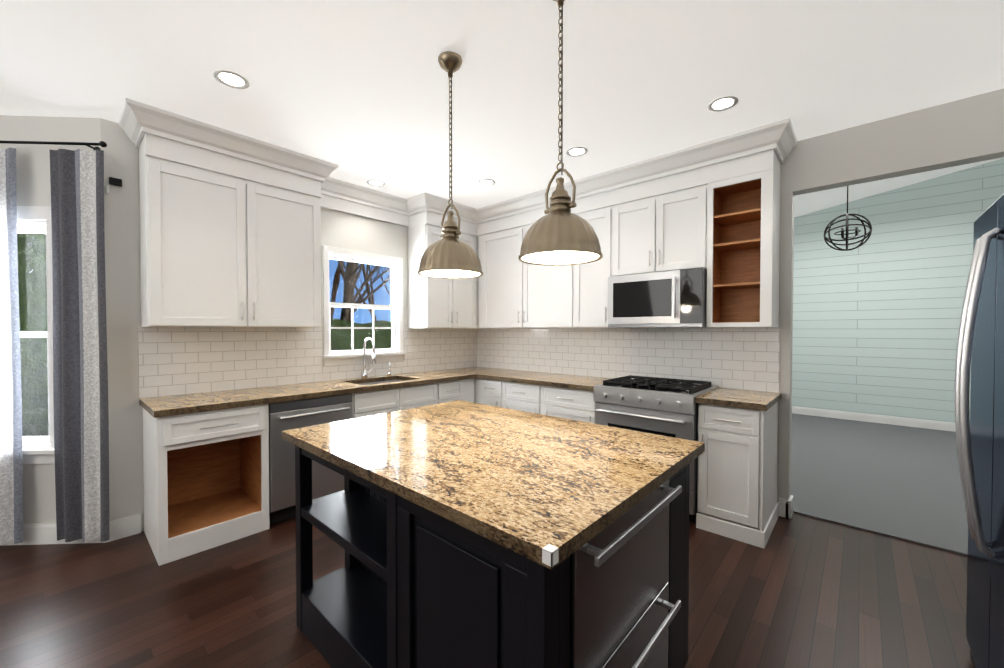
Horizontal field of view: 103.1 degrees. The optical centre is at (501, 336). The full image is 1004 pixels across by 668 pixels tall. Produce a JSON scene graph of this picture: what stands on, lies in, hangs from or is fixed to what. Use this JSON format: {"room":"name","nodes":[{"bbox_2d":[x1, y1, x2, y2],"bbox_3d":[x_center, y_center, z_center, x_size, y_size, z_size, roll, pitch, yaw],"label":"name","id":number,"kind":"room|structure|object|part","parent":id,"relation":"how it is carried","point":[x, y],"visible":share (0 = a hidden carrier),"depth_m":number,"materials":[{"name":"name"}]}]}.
{"room":"kitchen","nodes":[
{"label":"kitchen","id":0,"kind":"room"},
{"bbox_2d":[0,115,100,523],"bbox_3d":[-3.379,-0.034,2.597,1.600,2.740,0.120,0,1,-3],"label":"wall","id":1,"kind":"structure","parent":0,"point":[33,184],"depth_m":2.55,"materials":[{"name":"white paint"}]},
{"bbox_2d":[17,206,54,463],"bbox_3d":[-3.340,-0.006,2.575,1.065,1.645,0.170,0,1,-3],"label":"bay window","id":2,"kind":"structure","parent":1,"relation":"in","point":[37,449],"depth_m":2.55,"materials":[{"name":"white wood"}]},
{"bbox_2d":[0,523,104,545],"bbox_3d":[-3.375,1.272,2.550,1.600,0.130,0.016,0,1,-3],"label":"baseboard","id":3,"kind":"structure","parent":1,"relation":"attached to","point":[38,533],"depth_m":2.56,"materials":[{"name":"white"}]},
{"bbox_2d":[0,140,106,149],"bbox_3d":[-3.338,-1.197,2.469,1.746,0.038,0.102,0,1,-3],"label":"curtain rod","id":4,"kind":"object","parent":1,"relation":"attached to","point":[102,143],"visible":0.94,"depth_m":2.46,"materials":[{"name":"black metal"}]},
{"bbox_2d":[0,148,22,543],"bbox_3d":[-3.147,0.063,2.474,0.290,2.450,0.048,0,1,-3],"label":"curtain","id":5,"kind":"object","parent":4,"relation":"hanging from","point":[11,487],"visible":1,"depth_m":2.48,"materials":[{"name":"grey fabric"}]},
{"bbox_2d":[50,149,109,541],"bbox_3d":[-2.648,0.062,2.500,0.320,2.450,0.048,0,1,-3],"label":"curtain","id":6,"kind":"object","parent":4,"relation":"hanging from","point":[81,413],"visible":1,"depth_m":2.50,"materials":[{"name":"grey fabric"}]},
{"bbox_2d":[100,118,457,531],"bbox_3d":[-1.451,-0.055,3.920,0.120,2.740,3.500,1,1,42],"label":"wall","id":7,"kind":"structure","parent":0,"point":[340,229],"depth_m":2.67,"materials":[{"name":"white paint"}]},
{"bbox_2d":[106,177,121,193],"bbox_3d":[-2.527,-0.979,2.597,0.029,0.110,0.075,1,1,42],"label":"sensor","id":8,"kind":"object","parent":7,"relation":"attached to","point":[115,181],"visible":0.98,"depth_m":2.59,"materials":[{"name":"black plastic"}]},
{"bbox_2d":[105,513,140,542],"bbox_3d":[-2.519,1.270,2.652,0.016,0.130,0.175,1,1,42],"label":"baseboard","id":9,"kind":"structure","parent":7,"relation":"attached to","point":[123,527],"depth_m":2.65,"materials":[{"name":"white"}]},
{"bbox_2d":[126,133,141,148],"bbox_3d":[-2.372,-1.333,2.546,0.300,0.139,0.094,1,1,42],"label":"crown molding","id":10,"kind":"structure","parent":7,"relation":"attached to","point":[136,140],"depth_m":2.62,"materials":[{"name":"white wood"}]},
{"bbox_2d":[139,133,322,327],"bbox_3d":[-1.966,-0.682,2.991,0.321,1.225,1.084,1,1,42],"label":"upper cabinet","id":11,"kind":"object","parent":7,"relation":"attached to","point":[227,241],"depth_m":2.79,"materials":[{"name":"white wood"}]},
{"bbox_2d":[138,326,476,398],"bbox_3d":[-1.388,0.153,3.897,0.008,0.495,3.215,1,1,42],"label":"tile backsplash","id":12,"kind":"structure","parent":7,"relation":"attached to","point":[180,360],"depth_m":3.22,"materials":[{"name":"white tile"}]},
{"bbox_2d":[322,245,406,365],"bbox_3d":[-1.372,-0.285,3.967,0.170,1.098,0.886,1,1,42],"label":"window","id":13,"kind":"structure","parent":7,"relation":"in","point":[393,353],"depth_m":3.95,"materials":[{"name":"white wood"}]},
{"bbox_2d":[321,181,416,215],"bbox_3d":[-1.314,-1.353,3.839,0.099,0.139,1.054,1,1,42],"label":"crown molding","id":14,"kind":"structure","parent":7,"relation":"attached to","point":[347,191],"depth_m":3.89,"materials":[{"name":"white wood"}]},
{"bbox_2d":[407,210,478,328],"bbox_3d":[-0.654,-0.705,4.448,0.321,1.225,0.705,1,1,42],"label":"upper cabinet","id":15,"kind":"object","parent":7,"relation":"attached to","point":[432,302],"depth_m":4.25,"materials":[{"name":"white wood"}]},
{"bbox_2d":[0,513,974,667],"bbox_3d":[-1.067,1.403,1.552,6.151,0.100,6.540,1,1,42],"label":"floor","id":16,"kind":"structure","parent":0,"point":[800,591],"depth_m":2.01,"materials":[{"name":"brown wood"}]},
{"bbox_2d":[268,394,351,523],"bbox_3d":[-1.605,0.891,3.168,0.655,0.872,0.607,1,1,42],"label":"dishwasher","id":17,"kind":"object","parent":16,"relation":"on","point":[289,415],"visible":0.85,"depth_m":2.87,"materials":[{"name":"grey metal"}]},
{"bbox_2d":[351,382,445,418],"bbox_3d":[-1.107,0.881,3.762,0.599,0.874,0.933,1,1,42],"label":"base cabinet","id":18,"kind":"object","parent":16,"relation":"on","point":[368,403],"depth_m":3.51,"materials":[{"name":"white wood"}]},
{"bbox_2d":[446,379,465,401],"bbox_3d":[-0.753,0.874,4.156,0.599,0.874,0.398,1,1,42],"label":"base cabinet","id":19,"kind":"object","parent":16,"relation":"on","point":[455,390],"depth_m":4.03,"materials":[{"name":"white wood"}]},
{"bbox_2d":[474,378,485,404],"bbox_3d":[-0.249,0.867,4.628,0.717,0.874,0.599,1,1,42],"label":"base cabinet","id":20,"kind":"object","parent":16,"relation":"on","point":[479,384],"depth_m":4.23,"materials":[{"name":"white wood"}]},
{"bbox_2d":[139,367,510,417],"bbox_3d":[-1.154,0.521,3.685,0.626,0.235,3.204,1,1,42],"label":"countertop","id":21,"kind":"structure","parent":20,"relation":"on","point":[161,406],"depth_m":3.02,"materials":[{"name":"stone"}]},
{"bbox_2d":[362,338,390,377],"bbox_3d":[-1.183,0.203,3.900,0.212,0.393,0.314,1,1,42],"label":"faucet","id":22,"kind":"object","parent":21,"relation":"on","point":[364,374],"visible":1,"depth_m":3.85,"materials":[{"name":"silver metal"}]},
{"bbox_2d":[295,445,689,667],"bbox_3d":[-0.067,0.913,1.734,1.482,0.874,1.020,1,1,42],"label":"kitchen island","id":23,"kind":"object","parent":16,"relation":"on","point":[409,584],"visible":0.62,"depth_m":1.24,"materials":[{"name":"painted wood"},{"name":"granite"}]},
{"bbox_2d":[282,400,704,569],"bbox_3d":[-0.090,0.454,1.746,1.513,0.038,1.103,1,1,42],"label":"island countertop","id":24,"kind":"structure","parent":23,"relation":"on","point":[529,485],"depth_m":1.38,"materials":[{"name":"stone"}]},
{"bbox_3d":[0.103,0.464,0.847,0.025,0.030,0.025,1,1,42],"label":"kitchen island top corner guards","id":25,"kind":"part","parent":24,"relation":"part of","materials":[{"name":"white plastic"}]},
{"bbox_2d":[486,379,505,407],"bbox_3d":[0.107,0.872,4.308,0.378,0.874,0.599,1,1,42],"label":"base cabinet","id":26,"kind":"object","parent":16,"relation":"on","point":[495,389],"depth_m":4.06,"materials":[{"name":"white wood"}]},
{"bbox_2d":[506,381,545,414],"bbox_3d":[0.376,0.876,4.066,0.616,0.874,0.599,1,1,42],"label":"base cabinet","id":27,"kind":"object","parent":16,"relation":"on","point":[531,398],"depth_m":3.79,"materials":[{"name":"white wood"}]},
{"bbox_2d":[546,386,595,423],"bbox_3d":[0.741,0.881,3.737,0.640,0.874,0.599,1,1,42],"label":"base cabinet","id":28,"kind":"object","parent":16,"relation":"on","point":[573,404],"depth_m":3.46,"materials":[{"name":"white wood"}]},
{"bbox_2d":[475,370,612,390],"bbox_3d":[0.458,0.419,3.967,1.383,0.039,0.626,1,1,42],"label":"countertop","id":29,"kind":"structure","parent":28,"relation":"on","point":[578,382],"depth_m":3.83,"materials":[{"name":"stone"}]},
{"bbox_2d":[594,375,718,522],"bbox_3d":[1.234,0.844,3.225,0.764,0.965,0.701,1,1,42],"label":"range","id":30,"kind":"object","parent":16,"relation":"on","point":[662,406],"visible":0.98,"depth_m":2.97,"materials":[{"name":"grey metal"}]},
{"bbox_2d":[696,402,777,548],"bbox_3d":[1.701,0.895,2.869,0.392,0.874,0.605,1,1,42],"label":"base cabinet","id":31,"kind":"object","parent":16,"relation":"on","point":[737,478],"depth_m":2.65,"materials":[{"name":"white wood"}]},
{"bbox_2d":[695,388,780,410],"bbox_3d":[1.700,0.436,2.849,0.414,0.039,0.626,1,1,42],"label":"countertop","id":32,"kind":"structure","parent":31,"relation":"on","point":[738,398],"depth_m":2.72,"materials":[{"name":"stone"}]},
{"bbox_2d":[954,194,1003,667],"bbox_3d":[1.937,0.442,1.134,0.847,1.835,0.920,1,1,42],"label":"fridge","id":33,"kind":"object","parent":16,"relation":"on","point":[980,430],"visible":1,"depth_m":1.42,"materials":[{"name":"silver metal"}]},
{"bbox_2d":[0,0,1003,208],"bbox_3d":[-1.067,-1.437,1.508,6.151,0.100,6.540,1,1,42],"label":"ceiling","id":34,"kind":"structure","parent":0,"point":[357,91],"depth_m":2.10,"materials":[{"name":"white paint"}]},
{"bbox_2d":[118,97,341,188],"bbox_3d":[-1.818,-1.337,2.847,0.120,0.139,1.283,1,1,42],"label":"crown molding","id":35,"kind":"structure","parent":34,"relation":"attached to","point":[137,120],"depth_m":2.71,"materials":[{"name":"white wood"}]},
{"bbox_2d":[213,70,249,88],"bbox_3d":[-1.466,-1.394,2.163,0.164,0.006,0.164,1,1,42],"label":"recessed light","id":36,"kind":"object","parent":34,"relation":"in","point":[231,79],"visible":1,"depth_m":2.16,"materials":[{"name":"white"}]},
{"bbox_2d":[367,180,384,185],"bbox_3d":[-1.163,-1.418,3.680,0.164,0.006,0.164,1,1,42],"label":"recessed light","id":37,"kind":"object","parent":34,"relation":"in","point":[375,182],"visible":1,"depth_m":3.68,"materials":[{"name":"white plastic"}]},
{"bbox_2d":[414,192,477,222],"bbox_3d":[-0.574,-1.359,4.229,0.120,0.139,0.701,1,1,42],"label":"crown molding","id":38,"kind":"structure","parent":34,"relation":"attached to","point":[424,201],"depth_m":4.14,"materials":[{"name":"white wood"}]},
{"bbox_2d":[418,51,482,278],"bbox_3d":[-0.261,-0.855,2.015,0.330,1.079,0.330,1,1,42],"label":"pendant light","id":39,"kind":"object","parent":34,"relation":"hanging from","point":[449,254],"visible":1,"depth_m":1.97,"materials":[{"name":"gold metal"}]},
{"bbox_2d":[478,179,494,185],"bbox_3d":[-0.142,-1.418,3.663,0.164,0.006,0.164,1,1,42],"label":"recessed light","id":40,"kind":"object","parent":34,"relation":"in","point":[486,182],"visible":1,"depth_m":3.67,"materials":[{"name":"white plastic"}]},
{"bbox_2d":[519,0,602,265],"bbox_3d":[0.230,-0.848,1.574,0.330,1.079,0.330,1,1,42],"label":"pendant light","id":41,"kind":"object","parent":34,"relation":"hanging from","point":[559,234],"visible":1,"depth_m":1.53,"materials":[{"name":"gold metal"}]},
{"bbox_2d":[566,147,587,156],"bbox_3d":[0.570,-1.408,3.035,0.164,0.006,0.164,1,1,42],"label":"recessed light","id":42,"kind":"object","parent":34,"relation":"in","point":[576,151],"visible":1,"depth_m":3.03,"materials":[{"name":"white"}]},
{"bbox_2d":[474,118,793,223],"bbox_3d":[0.775,-1.349,3.573,2.952,0.139,0.094,1,1,42],"label":"crown molding","id":43,"kind":"structure","parent":34,"relation":"attached to","point":[779,134],"depth_m":3.11,"materials":[{"name":"white wood"}]},
{"bbox_2d":[707,96,738,111],"bbox_3d":[1.326,-1.398,2.395,0.164,0.006,0.164,1,1,42],"label":"recessed light","id":44,"kind":"object","parent":34,"relation":"in","point":[722,103],"visible":1,"depth_m":2.39,"materials":[{"name":"white"}]},
{"bbox_2d":[487,88,1003,501],"bbox_3d":[2.058,-0.041,3.036,6.520,2.740,0.120,1,1,42],"label":"wall","id":45,"kind":"structure","parent":0,"point":[968,130],"depth_m":2.63,"materials":[{"name":"white paint"}]},
{"bbox_2d":[477,198,580,328],"bbox_3d":[0.320,-0.703,4.278,1.351,1.225,0.321,1,1,42],"label":"upper cabinet","id":46,"kind":"object","parent":45,"relation":"attached to","point":[513,293],"depth_m":4.19,"materials":[{"name":"white wood"}]},
{"bbox_2d":[581,190,612,327],"bbox_3d":[0.895,-0.695,3.761,0.456,1.225,0.321,1,1,42],"label":"upper cabinet","id":47,"kind":"object","parent":45,"relation":"attached to","point":[597,209],"depth_m":3.58,"materials":[{"name":"white wood"}]},
{"bbox_2d":[477,326,779,392],"bbox_3d":[0.872,0.151,4.020,3.187,0.495,0.008,1,1,42],"label":"tile backsplash","id":48,"kind":"structure","parent":45,"relation":"attached to","point":[745,358],"depth_m":3.62,"materials":[{"name":"white tile"}]},
{"bbox_2d":[613,163,716,326],"bbox_3d":[1.340,-0.688,3.360,0.875,1.225,0.321,1,1,42],"label":"upper cabinet","id":49,"kind":"object","parent":45,"relation":"attached to","point":[665,223],"depth_m":3.17,"materials":[{"name":"white wood"}]},
{"bbox_2d":[608,268,706,327],"bbox_3d":[1.310,-0.295,3.315,0.756,0.436,0.438,1,1,42],"label":"microwave","id":50,"kind":"object","parent":49,"relation":"attached to","point":[671,299],"visible":0.98,"depth_m":3.14,"materials":[{"name":"silver metal"}]},
{"bbox_2d":[713,149,780,327],"bbox_3d":[1.786,-0.682,2.959,0.416,1.225,0.321,1,1,42],"label":"upper cabinet","id":51,"kind":"object","parent":45,"relation":"attached to","point":[720,222],"depth_m":2.96,"materials":[{"name":"white"}]},
{"bbox_2d":[779,495,792,518],"bbox_3d":[2.685,1.273,2.482,1.580,0.130,0.136,1,1,42],"label":"baseboard","id":52,"kind":"structure","parent":45,"relation":"attached to","point":[789,507],"depth_m":2.94,"materials":[{"name":"white wood"}]},
{"bbox_2d":[775,131,797,163],"bbox_3d":[1.980,-1.336,2.776,0.094,0.139,0.318,1,1,42],"label":"crown molding","id":53,"kind":"structure","parent":45,"relation":"attached to","point":[782,154],"depth_m":2.84,"materials":[{"name":"white wood"}]},
{"bbox_2d":[791,413,967,555],"bbox_3d":[4.054,1.353,4.289,5.200,0.112,4.380,1,1,42],"label":"wall","id":54,"kind":"structure","parent":0,"point":[899,482],"depth_m":3.65,"materials":[{"name":"grey paint"}]},
{"bbox_2d":[792,158,1003,422],"bbox_3d":[5.559,-0.867,5.926,5.440,4.300,0.120,1,1,42],"label":"wall","id":55,"kind":"structure","parent":0,"point":[877,319],"depth_m":5.79,"materials":[{"name":"teal wood"}]},
{"bbox_2d":[792,406,955,431],"bbox_3d":[5.514,1.219,5.909,5.200,0.130,0.016,1,1,42],"label":"baseboard next far","id":56,"kind":"structure","parent":55,"relation":"attached to","point":[920,423],"depth_m":5.88,"materials":[{"name":"white wood"}]},
{"bbox_2d":[794,157,1003,216],"bbox_3d":[4.094,-2.114,4.278,5.440,0.950,4.500,1,1,42],"label":"ceiling","id":57,"kind":"structure","parent":0,"point":[806,203],"depth_m":5.61,"materials":[{"name":"white paint"}]},
{"bbox_2d":[824,186,871,250],"bbox_3d":[3.706,-1.475,4.275,0.394,1.104,0.394,1,1,42],"label":"orb chandelier","id":58,"kind":"object","parent":57,"relation":"hanging from","point":[847,230],"visible":1,"depth_m":4.27,"materials":[{"name":"black metal"}]},
{"label":"outside","id":59,"kind":"structure","parent":0,"visible":0},
{"bbox_3d":[-0.316,1.746,5.120,120.000,0.100,120.000,1,1,42],"label":"ground","id":60,"kind":"structure","parent":59,"visible":0},
{"bbox_2d":[17,233,391,435],"bbox_3d":[-8.064,-5.956,14.289,17.106,15.533,20.005,1,1,42],"label":"outdoor scenery","id":61,"kind":"object","parent":60,"relation":"on","point":[42,316],"depth_m":4.75,"materials":[{"name":"green plant"}]}
]}

